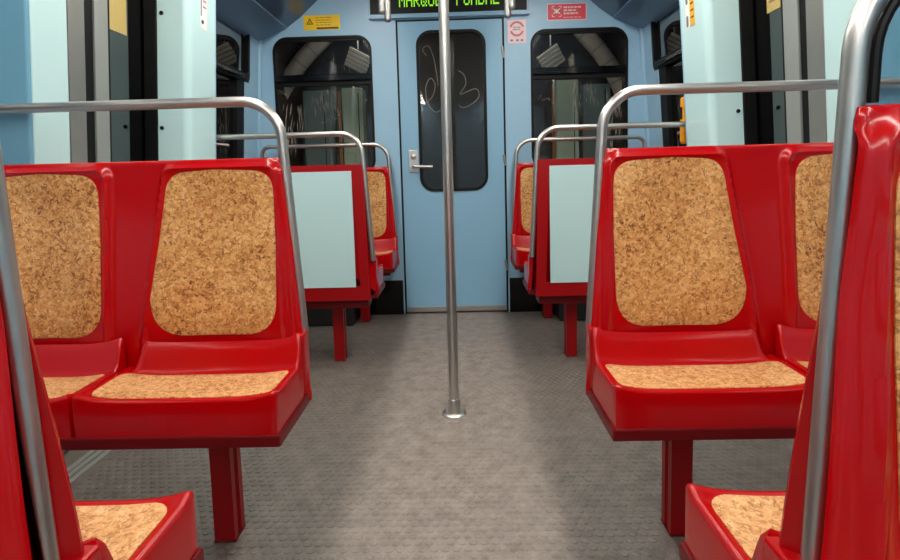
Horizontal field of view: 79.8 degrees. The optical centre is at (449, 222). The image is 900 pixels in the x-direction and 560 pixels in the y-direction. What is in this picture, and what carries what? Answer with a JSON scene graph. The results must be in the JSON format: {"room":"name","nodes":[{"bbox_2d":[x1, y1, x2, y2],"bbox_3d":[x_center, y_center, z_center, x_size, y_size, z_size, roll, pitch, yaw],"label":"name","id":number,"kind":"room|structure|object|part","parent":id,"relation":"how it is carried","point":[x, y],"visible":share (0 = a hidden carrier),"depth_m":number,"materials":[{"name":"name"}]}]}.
{"room":"train carriage","nodes":[
{"label":"train carriage","id":0,"kind":"room"},
{"bbox_2d":[0,0,262,164],"bbox_3d":[-1.313,-0.179,0.597,0.420,2.300,6.374,-1,5,1],"label":"wall","id":1,"kind":"structure","parent":0,"point":[180,56],"depth_m":2.32,"materials":[{"name":"blue laminate"}]},
{"bbox_3d":[-1.267,-0.512,1.476,0.347,1.800,0.016,-1,5,1],"label":"panel","id":2,"kind":"part","parent":1,"relation":"part of","materials":[{"name":"blue paint"}]},
{"bbox_2d":[62,0,144,452],"bbox_3d":[-1.383,-0.154,2.100,0.177,1.962,1.160,-1,5,1],"label":"door","id":3,"kind":"structure","parent":1,"relation":"in","point":[105,64],"depth_m":2.09,"materials":[{"name":"metal"}]},
{"bbox_2d":[109,0,126,35],"bbox_3d":[-1.330,-0.927,2.154,0.024,0.324,0.108,-1,5,1],"label":"sticker","id":4,"kind":"object","parent":3,"relation":"attached to","point":[117,8],"visible":1,"depth_m":2.16,"materials":[{"name":"yellow paper"}]},
{"bbox_3d":[-1.350,-0.474,2.390,0.098,1.360,0.502,-1,5,1],"label":"glass","id":5,"kind":"part","parent":3,"relation":"part of","materials":[{"name":"glass"}]},
{"bbox_2d":[200,0,206,30],"bbox_3d":[-1.117,-1.056,2.439,0.025,0.354,0.064,-1,5,1],"label":"sticker","id":6,"kind":"object","parent":1,"relation":"attached to","point":[203,3],"visible":1,"depth_m":2.45,"materials":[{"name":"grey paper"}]},
{"bbox_3d":[-1.247,-0.367,2.626,0.360,2.300,0.015,-1,5,1],"label":"panel","id":7,"kind":"part","parent":1,"relation":"part of","materials":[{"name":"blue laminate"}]},
{"bbox_2d":[216,18,249,158],"bbox_3d":[-1.356,-0.728,3.111,0.122,0.975,0.880,-1,5,1],"label":"window","id":8,"kind":"structure","parent":1,"relation":"in","point":[232,49],"depth_m":3.31,"materials":[{"name":"black glass"}]},
{"bbox_3d":[-1.373,-0.564,3.044,0.048,0.580,0.676,-1,5,1],"label":"glass pane","id":9,"kind":"part","parent":8,"relation":"part of","materials":[{"name":"glass"}]},
{"bbox_3d":[-1.349,-1.056,3.065,0.036,0.275,0.810,-1,5,1],"label":"hopper pane","id":10,"kind":"part","parent":8,"relation":"part of","materials":[{"name":"clear glass"}]},
{"bbox_3d":[-1.337,-1.042,3.081,0.066,0.345,0.880,-1,5,1],"label":"hopper frame","id":11,"kind":"part","parent":8,"relation":"part of","materials":[{"name":"black metal"}]},
{"bbox_3d":[-1.334,-0.419,3.754,0.154,1.700,0.044,-1,5,1],"label":"corner trim","id":12,"kind":"part","parent":1,"relation":"part of","materials":[{"name":"blue metal"}]},
{"bbox_2d":[216,0,316,40],"bbox_3d":[-1.138,-1.131,0.494,0.525,0.395,6.352,-1,5,1],"label":"trim","id":13,"kind":"structure","parent":1,"relation":"attached to","point":[260,19],"depth_m":3.34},
{"bbox_3d":[-1.026,-1.181,0.487,0.297,0.299,6.351,-1,5,1],"label":"cove panel","id":14,"kind":"part","parent":13,"relation":"part of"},
{"bbox_2d":[277,43,303,165],"bbox_3d":[-1.441,-0.533,4.472,0.060,2.300,1.348,-1,5,1],"label":"wall","id":15,"kind":"structure","parent":0,"point":[286,52],"depth_m":4.79,"materials":[{"name":"black"}]},
{"bbox_2d":[63,310,793,559],"bbox_3d":[0.003,0.892,1.388,3.000,0.054,7.800,-1,5,1],"label":"floor","id":16,"kind":"structure","parent":0,"point":[372,467],"depth_m":1.84,"materials":[{"name":"rubber"}]},
{"bbox_2d":[0,302,42,559],"bbox_3d":[-0.861,0.453,0.448,0.924,1.046,0.277,-1,5,1],"label":"seat","id":17,"kind":"object","parent":16,"relation":"on","point":[19,537],"visible":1,"depth_m":0.53,"materials":[{"name":"red plastic"}]},
{"bbox_2d":[0,144,203,559],"bbox_3d":[-0.864,0.346,0.722,0.924,1.208,0.287,-1,5,1],"label":"seat","id":18,"kind":"object","parent":16,"relation":"on","point":[160,528],"visible":0.8,"depth_m":0.59,"materials":[{"name":"red plastic"}]},
{"bbox_3d":[-0.883,0.078,0.565,0.902,0.645,0.023,-1,5,1],"label":"grab rail","id":19,"kind":"part","parent":18,"relation":"part of","materials":[{"name":"metal"}]},
{"bbox_3d":[-0.868,0.250,0.608,0.924,0.671,0.057,-1,5,1],"label":"backrest","id":20,"kind":"part","parent":18,"relation":"part of","materials":[{"name":"red plastic"}]},
{"bbox_3d":[-0.858,0.564,0.750,0.914,0.029,0.272,-1,5,1],"label":"plate","id":21,"kind":"part","parent":18,"relation":"part of","materials":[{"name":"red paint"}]},
{"bbox_2d":[0,97,311,542],"bbox_3d":[-0.852,0.284,1.377,0.925,1.211,0.290,-1,5,1],"label":"seat","id":22,"kind":"object","parent":16,"relation":"on","point":[165,302],"visible":0.91,"depth_m":1.45,"materials":[{"name":"red plastic"}]},
{"bbox_3d":[-0.861,-0.008,1.481,0.917,0.648,0.028,-1,5,1],"label":"grab rail","id":23,"kind":"part","parent":22,"relation":"part of","materials":[{"name":"metal"}]},
{"bbox_3d":[-0.853,0.170,1.470,0.924,0.671,0.057,-1,5,1],"label":"backrest","id":24,"kind":"part","parent":22,"relation":"part of","materials":[{"name":"red plastic"}]},
{"bbox_3d":[-0.846,0.505,1.388,0.914,0.029,0.272,-1,5,1],"label":"plate","id":25,"kind":"part","parent":22,"relation":"part of","materials":[{"name":"red paint"}]},
{"bbox_3d":[-0.620,0.716,1.496,0.056,0.312,0.068,-1,5,1],"label":"leg","id":26,"kind":"part","parent":22,"relation":"part of","materials":[{"name":"red paint"}]},
{"bbox_3d":[-0.616,0.871,1.510,0.060,0.006,0.072,-1,5,1],"label":"foot plate","id":27,"kind":"part","parent":22,"relation":"part of","materials":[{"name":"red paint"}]},
{"bbox_2d":[216,131,384,361],"bbox_3d":[-0.826,0.149,2.836,0.925,1.211,0.296,-1,5,1],"label":"seat","id":28,"kind":"object","parent":16,"relation":"on","point":[341,271],"visible":0.44,"depth_m":2.68,"materials":[{"name":"red plastic"}]},
{"bbox_3d":[-0.840,-0.119,2.683,0.917,0.648,0.028,-1,5,1],"label":"grab rail","id":29,"kind":"part","parent":28,"relation":"part of","materials":[{"name":"metal"}]},
{"bbox_3d":[-0.853,0.045,2.682,0.749,0.580,0.008,-1,5,1],"label":"panel","id":30,"kind":"part","parent":28,"relation":"part of","materials":[{"name":"white plastic"}]},
{"bbox_3d":[-0.847,0.063,2.691,0.882,0.678,0.015,-1,5,1],"label":"panel frame","id":31,"kind":"part","parent":28,"relation":"part of","materials":[{"name":"red paint"}]},
{"bbox_3d":[-0.830,0.054,2.726,0.924,0.671,0.057,-1,5,1],"label":"backrest","id":32,"kind":"part","parent":28,"relation":"part of","materials":[{"name":"red plastic"}]},
{"bbox_3d":[-0.594,0.585,2.909,0.056,0.312,0.068,-1,5,1],"label":"leg","id":33,"kind":"part","parent":28,"relation":"part of","materials":[{"name":"red paint"}]},
{"bbox_3d":[-0.820,0.368,2.868,0.914,0.029,0.272,-1,5,1],"label":"plate","id":34,"kind":"part","parent":28,"relation":"part of","materials":[{"name":"red paint"}]},
{"bbox_2d":[302,90,336,165],"bbox_3d":[-1.196,-0.335,5.051,0.246,1.747,0.183,-1,5,1],"label":"tall cabinet","id":35,"kind":"object","parent":16,"relation":"on","point":[314,156],"visible":0.41,"depth_m":4.92,"materials":[{"name":"grey metal"}]},
{"bbox_2d":[260,142,399,321],"bbox_3d":[-0.813,0.082,3.556,0.925,1.211,0.290,-1,5,1],"label":"seat","id":36,"kind":"object","parent":16,"relation":"on","point":[380,181],"visible":0.22,"depth_m":3.63,"materials":[{"name":"red plastic"}]},
{"bbox_3d":[-0.822,-0.210,3.660,0.917,0.648,0.028,-1,5,1],"label":"grab rail","id":37,"kind":"part","parent":36,"relation":"part of","materials":[{"name":"metal"}]},
{"bbox_3d":[-0.581,0.514,3.675,0.056,0.312,0.068,-1,5,1],"label":"leg","id":38,"kind":"part","parent":36,"relation":"part of","materials":[{"name":"red paint"}]},
{"bbox_3d":[-0.814,-0.032,3.649,0.924,0.671,0.057,-1,5,1],"label":"backrest","id":39,"kind":"part","parent":36,"relation":"part of","materials":[{"name":"red plastic"}]},
{"bbox_3d":[-0.807,0.303,3.567,0.914,0.029,0.272,-1,5,1],"label":"plate","id":40,"kind":"part","parent":36,"relation":"part of","materials":[{"name":"red paint"}]},
{"bbox_2d":[307,308,359,325],"bbox_3d":[-0.940,0.540,3.680,0.600,0.276,0.265,-1,5,1],"label":"equipment box","id":41,"kind":"object","parent":16,"relation":"on","point":[316,317],"visible":0.09,"depth_m":3.56,"materials":[{"name":"grey paint"}]},
{"bbox_2d":[337,88,367,166],"bbox_3d":[-0.876,-0.342,4.991,0.224,1.756,0.190,-1,5,1],"label":"tall cabinet","id":42,"kind":"object","parent":16,"relation":"on","point":[354,120],"visible":0.42,"depth_m":4.86,"materials":[{"name":"grey metal"}]},
{"bbox_2d":[438,0,465,418],"bbox_3d":[-0.012,-0.354,2.124,0.100,2.300,0.100,-1,5,1],"label":"pole","id":43,"kind":"object","parent":16,"relation":"on","point":[454,410],"visible":1,"depth_m":2.14,"materials":[{"name":"metal"}]},
{"bbox_2d":[552,80,578,158],"bbox_3d":[1.052,-0.397,4.952,0.239,1.769,0.190,-1,5,1],"label":"tall cabinet","id":44,"kind":"object","parent":16,"relation":"on","point":[564,92],"visible":0.43,"depth_m":4.81,"materials":[{"name":"grey metal"}]},
{"bbox_2d":[553,303,586,320],"bbox_3d":[1.019,0.491,3.641,0.600,0.276,0.265,-1,5,1],"label":"equipment box","id":45,"kind":"object","parent":16,"relation":"on","point":[558,309],"visible":0.09,"depth_m":3.53,"materials":[{"name":"grey paint"}]},
{"bbox_2d":[510,135,646,317],"bbox_3d":[0.865,0.041,3.522,0.925,1.211,0.290,-1,5,1],"label":"seat","id":46,"kind":"object","parent":16,"relation":"on","point":[523,172],"visible":0.14,"depth_m":3.60,"materials":[{"name":"red plastic"}]},
{"bbox_3d":[0.870,0.262,3.533,0.914,0.029,0.272,-1,5,1],"label":"plate","id":47,"kind":"part","parent":46,"relation":"part of","materials":[{"name":"red paint"}]},
{"bbox_3d":[0.863,-0.073,3.615,0.924,0.671,0.057,-1,5,1],"label":"backrest","id":48,"kind":"part","parent":46,"relation":"part of","materials":[{"name":"red plastic"}]},
{"bbox_3d":[0.659,0.483,3.650,0.056,0.312,0.068,-1,5,1],"label":"leg","id":49,"kind":"part","parent":46,"relation":"part of","materials":[{"name":"red paint"}]},
{"bbox_3d":[0.863,-0.252,3.626,0.917,0.648,0.028,-1,5,1],"label":"grab rail","id":50,"kind":"part","parent":46,"relation":"part of","materials":[{"name":"metal"}]},
{"bbox_2d":[579,83,610,157],"bbox_3d":[1.344,-0.392,5.000,0.250,1.735,0.183,-1,5,1],"label":"tall cabinet","id":51,"kind":"object","parent":16,"relation":"on","point":[591,110],"visible":0.35,"depth_m":4.86,"materials":[{"name":"grey metal"}]},
{"bbox_2d":[523,121,685,356],"bbox_3d":[0.852,0.108,2.802,0.925,1.211,0.296,-1,5,1],"label":"seat","id":52,"kind":"object","parent":16,"relation":"on","point":[556,269],"visible":0.34,"depth_m":2.65,"materials":[{"name":"red plastic"}]},
{"bbox_3d":[0.857,0.326,2.834,0.914,0.029,0.272,-1,5,1],"label":"plate","id":53,"kind":"part","parent":52,"relation":"part of","materials":[{"name":"red paint"}]},
{"bbox_3d":[0.847,0.012,2.692,0.924,0.671,0.057,-1,5,1],"label":"backrest","id":54,"kind":"part","parent":52,"relation":"part of","materials":[{"name":"red plastic"}]},
{"bbox_3d":[0.862,0.021,2.657,0.882,0.678,0.015,-1,5,1],"label":"panel frame","id":55,"kind":"part","parent":52,"relation":"part of","materials":[{"name":"red paint"}]},
{"bbox_3d":[0.645,0.554,2.884,0.056,0.312,0.068,-1,5,1],"label":"leg","id":56,"kind":"part","parent":52,"relation":"part of","materials":[{"name":"red paint"}]},
{"bbox_3d":[0.867,0.002,2.647,0.749,0.580,0.008,-1,5,1],"label":"panel","id":57,"kind":"part","parent":52,"relation":"part of","materials":[{"name":"white plastic"}]},
{"bbox_3d":[0.846,-0.161,2.649,0.917,0.648,0.028,-1,5,1],"label":"grab rail","id":58,"kind":"part","parent":52,"relation":"part of","materials":[{"name":"metal"}]},
{"bbox_2d":[585,77,899,536],"bbox_3d":[0.825,0.243,1.343,0.925,1.211,0.290,-1,5,1],"label":"seat","id":59,"kind":"object","parent":16,"relation":"on","point":[705,273],"visible":0.71,"depth_m":1.42,"materials":[{"name":"red plastic"}]},
{"bbox_3d":[0.624,0.840,1.485,0.060,0.006,0.072,-1,5,1],"label":"foot plate","id":60,"kind":"part","parent":59,"relation":"part of","materials":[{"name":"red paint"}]},
{"bbox_3d":[0.620,0.685,1.471,0.056,0.312,0.068,-1,5,1],"label":"leg","id":61,"kind":"part","parent":59,"relation":"part of","materials":[{"name":"red paint"}]},
{"bbox_3d":[0.831,0.464,1.354,0.914,0.029,0.272,-1,5,1],"label":"plate","id":62,"kind":"part","parent":59,"relation":"part of","materials":[{"name":"red paint"}]},
{"bbox_3d":[0.824,0.129,1.436,0.924,0.671,0.057,-1,5,1],"label":"backrest","id":63,"kind":"part","parent":59,"relation":"part of","materials":[{"name":"red plastic"}]},
{"bbox_3d":[0.824,-0.050,1.447,0.917,0.648,0.028,-1,5,1],"label":"grab rail","id":64,"kind":"part","parent":59,"relation":"part of","materials":[{"name":"metal"}]},
{"bbox_2d":[679,0,899,559],"bbox_3d":[0.814,0.305,0.688,0.924,1.208,0.287,-1,5,1],"label":"seat","id":65,"kind":"object","parent":16,"relation":"on","point":[720,524],"visible":0.5,"depth_m":0.55,"materials":[{"name":"red plastic"}]},
{"bbox_3d":[0.819,0.523,0.716,0.914,0.029,0.272,-1,5,1],"label":"plate","id":66,"kind":"part","parent":65,"relation":"part of","materials":[{"name":"red paint"}]},
{"bbox_3d":[0.809,0.209,0.574,0.924,0.671,0.057,-1,5,1],"label":"backrest","id":67,"kind":"part","parent":65,"relation":"part of","materials":[{"name":"red plastic"}]},
{"bbox_3d":[0.813,0.036,0.530,0.902,0.645,0.023,-1,5,1],"label":"grab rail","id":68,"kind":"part","parent":65,"relation":"part of","materials":[{"name":"metal"}]},
{"bbox_2d":[821,104,899,559],"bbox_3d":[0.805,0.412,0.414,0.924,1.046,0.277,-1,5,1],"label":"seat","id":69,"kind":"object","parent":16,"relation":"on","point":[862,520],"visible":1,"depth_m":0.50,"materials":[{"name":"red plastic"}]},
{"bbox_2d":[298,33,606,188],"bbox_3d":[0.041,-0.633,5.139,2.960,2.300,0.050,-1,5,1],"label":"wall","id":70,"kind":"structure","parent":0,"point":[466,49],"depth_m":5.06,"materials":[{"name":"black glass"}]},
{"bbox_2d":[262,0,644,313],"bbox_3d":[0.016,-0.504,3.747,2.920,2.300,0.050,-1,5,1],"label":"wall","id":71,"kind":"structure","parent":0,"point":[382,36],"depth_m":3.68,"materials":[{"name":"blue metal"}]},
{"bbox_2d":[303,14,339,30],"bbox_3d":[-0.871,-1.359,3.657,0.248,0.098,0.002,-1,5,1],"label":"warning sticker","id":72,"kind":"object","parent":71,"relation":"attached to","point":[311,22],"visible":1,"depth_m":3.66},
{"bbox_2d":[316,17,331,25],"bbox_3d":[-0.857,-1.366,3.656,0.110,0.053,0.001,-1,5,1],"label":"print","id":73,"kind":"object","parent":72,"relation":"on","point":[320,21],"depth_m":3.66,"materials":[{"name":"yellow paper"}]},
{"bbox_2d":[272,35,375,166],"bbox_3d":[-0.864,-0.801,3.724,0.679,0.942,0.040,-1,5,1],"label":"window","id":74,"kind":"structure","parent":71,"relation":"in","point":[346,79],"depth_m":3.69,"materials":[{"name":"glass"}]},
{"bbox_3d":[-0.876,-1.247,3.682,0.579,0.022,0.014,-1,5,1],"label":"head rail","id":75,"kind":"part","parent":74,"relation":"part of","materials":[{"name":"black metal"}]},
{"bbox_3d":[-0.868,-0.958,3.716,0.663,0.032,0.018,-1,5,1],"label":"rail","id":76,"kind":"part","parent":74,"relation":"part of","materials":[{"name":"black metal"}]},
{"bbox_2d":[360,280,403,314],"bbox_3d":[-0.843,0.543,3.829,1.028,0.245,0.014,-1,5,1],"label":"baseboard","id":77,"kind":"structure","parent":71,"relation":"attached to","point":[390,301],"depth_m":3.82,"materials":[{"name":"black plastic"}]},
{"bbox_2d":[367,0,529,19],"bbox_3d":[-0.011,-1.502,3.608,1.092,0.238,0.042,-1,5,1],"label":"destination display","id":78,"kind":"object","parent":71,"relation":"attached to","point":[400,9],"visible":0.91,"depth_m":3.60,"materials":[{"name":"black plastic"}]},
{"bbox_2d":[397,19,507,311],"bbox_3d":[0.031,-0.368,3.721,0.724,2.008,0.105,-1,5,1],"label":"door","id":79,"kind":"structure","parent":71,"relation":"in","point":[479,212],"depth_m":3.76,"materials":[{"name":"blue paint"}]},
{"bbox_3d":[-0.252,-0.425,3.731,0.067,0.154,0.011,-1,5,1],"label":"lock plate","id":80,"kind":"part","parent":79,"relation":"part of","materials":[{"name":"metal"}]},
{"bbox_3d":[-0.191,-0.384,3.702,0.145,0.024,0.061,-1,5,1],"label":"lever handle","id":81,"kind":"part","parent":79,"relation":"part of","materials":[{"name":"metal"}]},
{"bbox_3d":[0.049,0.611,3.824,0.708,0.036,0.007,-1,5,1],"label":"kick plate","id":82,"kind":"part","parent":79,"relation":"part of","materials":[{"name":"metal"}]},
{"bbox_2d":[507,20,525,43],"bbox_3d":[0.452,-1.291,3.640,0.124,0.154,0.002,-1,5,1],"label":"sticker","id":83,"kind":"object","parent":71,"relation":"attached to","point":[516,28],"visible":1,"depth_m":3.64,"materials":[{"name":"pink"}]},
{"bbox_2d":[509,277,552,311],"bbox_3d":[0.932,0.499,3.793,1.020,0.245,0.014,-1,5,1],"label":"baseboard","id":84,"kind":"structure","parent":71,"relation":"attached to","point":[520,299],"depth_m":3.80,"materials":[{"name":"black plastic"}]},
{"bbox_2d":[547,3,586,20],"bbox_3d":[0.786,-1.419,3.622,0.264,0.110,0.003,-1,5,1],"label":"sticker","id":85,"kind":"object","parent":71,"relation":"attached to","point":[560,11],"visible":1,"depth_m":3.62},
{"bbox_2d":[563,6,580,13],"bbox_3d":[0.822,-1.428,3.620,0.117,0.051,0.001,-1,5,1],"label":"print","id":86,"kind":"object","parent":85,"relation":"on","point":[566,9],"depth_m":3.62},
{"bbox_2d":[530,27,627,161],"bbox_3d":[0.883,-0.845,3.689,0.658,0.942,0.040,-1,5,1],"label":"window","id":87,"kind":"structure","parent":71,"relation":"in","point":[611,71],"depth_m":3.65,"materials":[{"name":"glass"}]},
{"bbox_3d":[0.871,-1.290,3.647,0.558,0.022,0.014,-1,5,1],"label":"head rail","id":88,"kind":"part","parent":87,"relation":"part of","materials":[{"name":"black metal"}]},
{"bbox_3d":[0.879,-1.002,3.681,0.642,0.032,0.018,-1,5,1],"label":"rail","id":89,"kind":"part","parent":87,"relation":"part of","materials":[{"name":"black metal"}]},
{"bbox_2d":[607,33,623,147],"bbox_3d":[1.498,-0.605,4.413,0.060,2.300,1.348,-1,5,1],"label":"wall","id":90,"kind":"structure","parent":0,"point":[615,41],"depth_m":4.68,"materials":[{"name":"black"}]},
{"bbox_2d":[573,33,621,108],"bbox_3d":[1.323,-1.330,4.624,0.568,0.820,0.151,-1,5,1],"label":"air duct","id":91,"kind":"object","parent":90,"relation":"attached to","point":[591,42],"visible":0.52,"depth_m":4.56,"materials":[{"name":"metal"}]},
{"bbox_2d":[639,0,899,146],"bbox_3d":[1.231,-0.241,0.545,0.420,2.300,6.374,-1,5,1],"label":"wall","id":92,"kind":"structure","parent":0,"point":[719,47],"depth_m":2.31,"materials":[{"name":"blue laminate"}]},
{"bbox_2d":[591,0,678,28],"bbox_3d":[1.006,-1.184,0.451,0.525,0.395,6.352,-1,5,1],"label":"trim","id":93,"kind":"structure","parent":92,"relation":"attached to","point":[636,13],"depth_m":3.38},
{"bbox_3d":[0.890,-1.229,0.448,0.297,0.299,6.351,-1,5,1],"label":"cove panel","id":94,"kind":"part","parent":93,"relation":"part of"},
{"bbox_3d":[1.368,-0.486,3.699,0.154,1.700,0.044,-1,5,1],"label":"corner trim","id":95,"kind":"part","parent":92,"relation":"part of","materials":[{"name":"blue laminate"}]},
{"bbox_2d":[651,5,686,146],"bbox_3d":[1.349,-0.795,3.056,0.122,0.975,0.880,-1,5,1],"label":"window","id":96,"kind":"structure","parent":92,"relation":"in","point":[666,33],"depth_m":3.30,"materials":[{"name":"black glass"}]},
{"bbox_3d":[1.312,-1.108,3.028,0.066,0.345,0.880,-1,5,1],"label":"hopper frame","id":97,"kind":"part","parent":96,"relation":"part of","materials":[{"name":"black metal"}]},
{"bbox_3d":[1.324,-1.122,3.011,0.036,0.275,0.810,-1,5,1],"label":"hopper pane","id":98,"kind":"part","parent":96,"relation":"part of","materials":[{"name":"clear glass"}]},
{"bbox_3d":[1.371,-0.631,2.989,0.048,0.580,0.676,-1,5,1],"label":"glass pane","id":99,"kind":"part","parent":96,"relation":"part of","materials":[{"name":"glass"}]},
{"bbox_2d":[680,97,686,143],"bbox_3d":[1.236,-0.507,2.661,0.193,0.230,0.042,-1,5,1],"label":"handle","id":100,"kind":"object","parent":92,"relation":"attached to","point":[682,104],"visible":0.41,"depth_m":2.65,"materials":[{"name":"orange plastic"}]},
{"bbox_3d":[1.238,-0.429,2.575,0.360,2.300,0.015,-1,5,1],"label":"panel","id":101,"kind":"part","parent":92,"relation":"part of","materials":[{"name":"blue laminate"}]},
{"bbox_2d":[685,0,694,29],"bbox_3d":[1.069,-1.085,2.416,0.028,0.404,0.094,-1,5,1],"label":"instruction sticker","id":102,"kind":"object","parent":92,"relation":"attached to","point":[689,4],"visible":1,"depth_m":2.43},
{"bbox_3d":[1.068,-1.083,2.392,0.001,0.405,0.046,-5,5,1],"label":"amber panel","id":103,"kind":"part","parent":102,"relation":"part of","materials":[{"name":"plastic"}]},
{"bbox_2d":[753,0,826,143],"bbox_3d":[1.363,-0.222,2.044,0.177,1.962,1.160,-1,5,1],"label":"door","id":104,"kind":"structure","parent":92,"relation":"in","point":[789,42],"depth_m":2.06,"materials":[{"name":"metal"}]},
{"bbox_3d":[1.326,-0.541,2.352,0.098,1.360,0.469,-1,5,1],"label":"glass","id":105,"kind":"part","parent":104,"relation":"part of","materials":[{"name":"black glass"}]},
{"bbox_2d":[767,0,780,13],"bbox_3d":[1.273,-0.984,2.126,0.021,0.285,0.090,-1,5,1],"label":"sticker","id":106,"kind":"object","parent":104,"relation":"attached to","point":[772,5],"visible":1,"depth_m":2.14,"materials":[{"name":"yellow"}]},
{"bbox_3d":[1.204,-0.573,1.426,0.347,1.800,0.016,-1,5,1],"label":"panel","id":107,"kind":"part","parent":92,"relation":"part of","materials":[{"name":"blue paint"}]},
{"bbox_3d":[-0.059,-1.445,1.173,3.000,0.050,7.800,-1,5,1],"label":"ceiling","id":108,"kind":"structure","parent":0,"visible":0},
{"bbox_2d":[284,42,330,98],"bbox_3d":[-1.303,-1.298,4.674,0.681,0.824,0.151,-1,5,1],"label":"air duct","id":109,"kind":"object","parent":108,"relation":"attached to","point":[310,51],"visible":0.5,"depth_m":4.61,"materials":[{"name":"metal"}]},
{"bbox_2d":[344,41,369,72],"bbox_3d":[-0.756,-1.455,4.399,0.246,0.488,0.099,-1,5,1],"label":"ceiling vent","id":110,"kind":"object","parent":108,"relation":"in","point":[356,59],"visible":0.79,"depth_m":4.40,"materials":[{"name":"metal"}]},
{"bbox_2d":[378,0,390,22],"bbox_3d":[-0.367,-1.348,2.970,0.070,0.458,0.350,-1,5,1],"label":"grab bar","id":111,"kind":"object","parent":108,"relation":"attached to","point":[384,6],"visible":1,"depth_m":3.09,"materials":[{"name":"metal"}]},
{"bbox_2d":[504,0,515,18],"bbox_3d":[0.326,-1.365,2.956,0.070,0.458,0.350,-1,5,1],"label":"grab bar","id":112,"kind":"object","parent":108,"relation":"attached to","point":[509,5],"visible":1,"depth_m":3.08,"materials":[{"name":"metal"}]},
{"bbox_2d":[536,35,564,67],"bbox_3d":[0.817,-1.476,4.369,0.249,0.523,0.099,-1,5,1],"label":"ceiling vent","id":113,"kind":"object","parent":108,"relation":"in","point":[554,51],"visible":0.7,"depth_m":4.37,"materials":[{"name":"metal"}]},
{"bbox_2d":[536,43,561,67],"bbox_3d":[0.821,-1.334,4.387,0.200,0.170,0.012,-36,32,4],"label":"grille","id":114,"kind":"object","parent":113,"relation":"attached to","point":[554,51],"depth_m":4.36,"materials":[{"name":"grey metal"}]}
]}

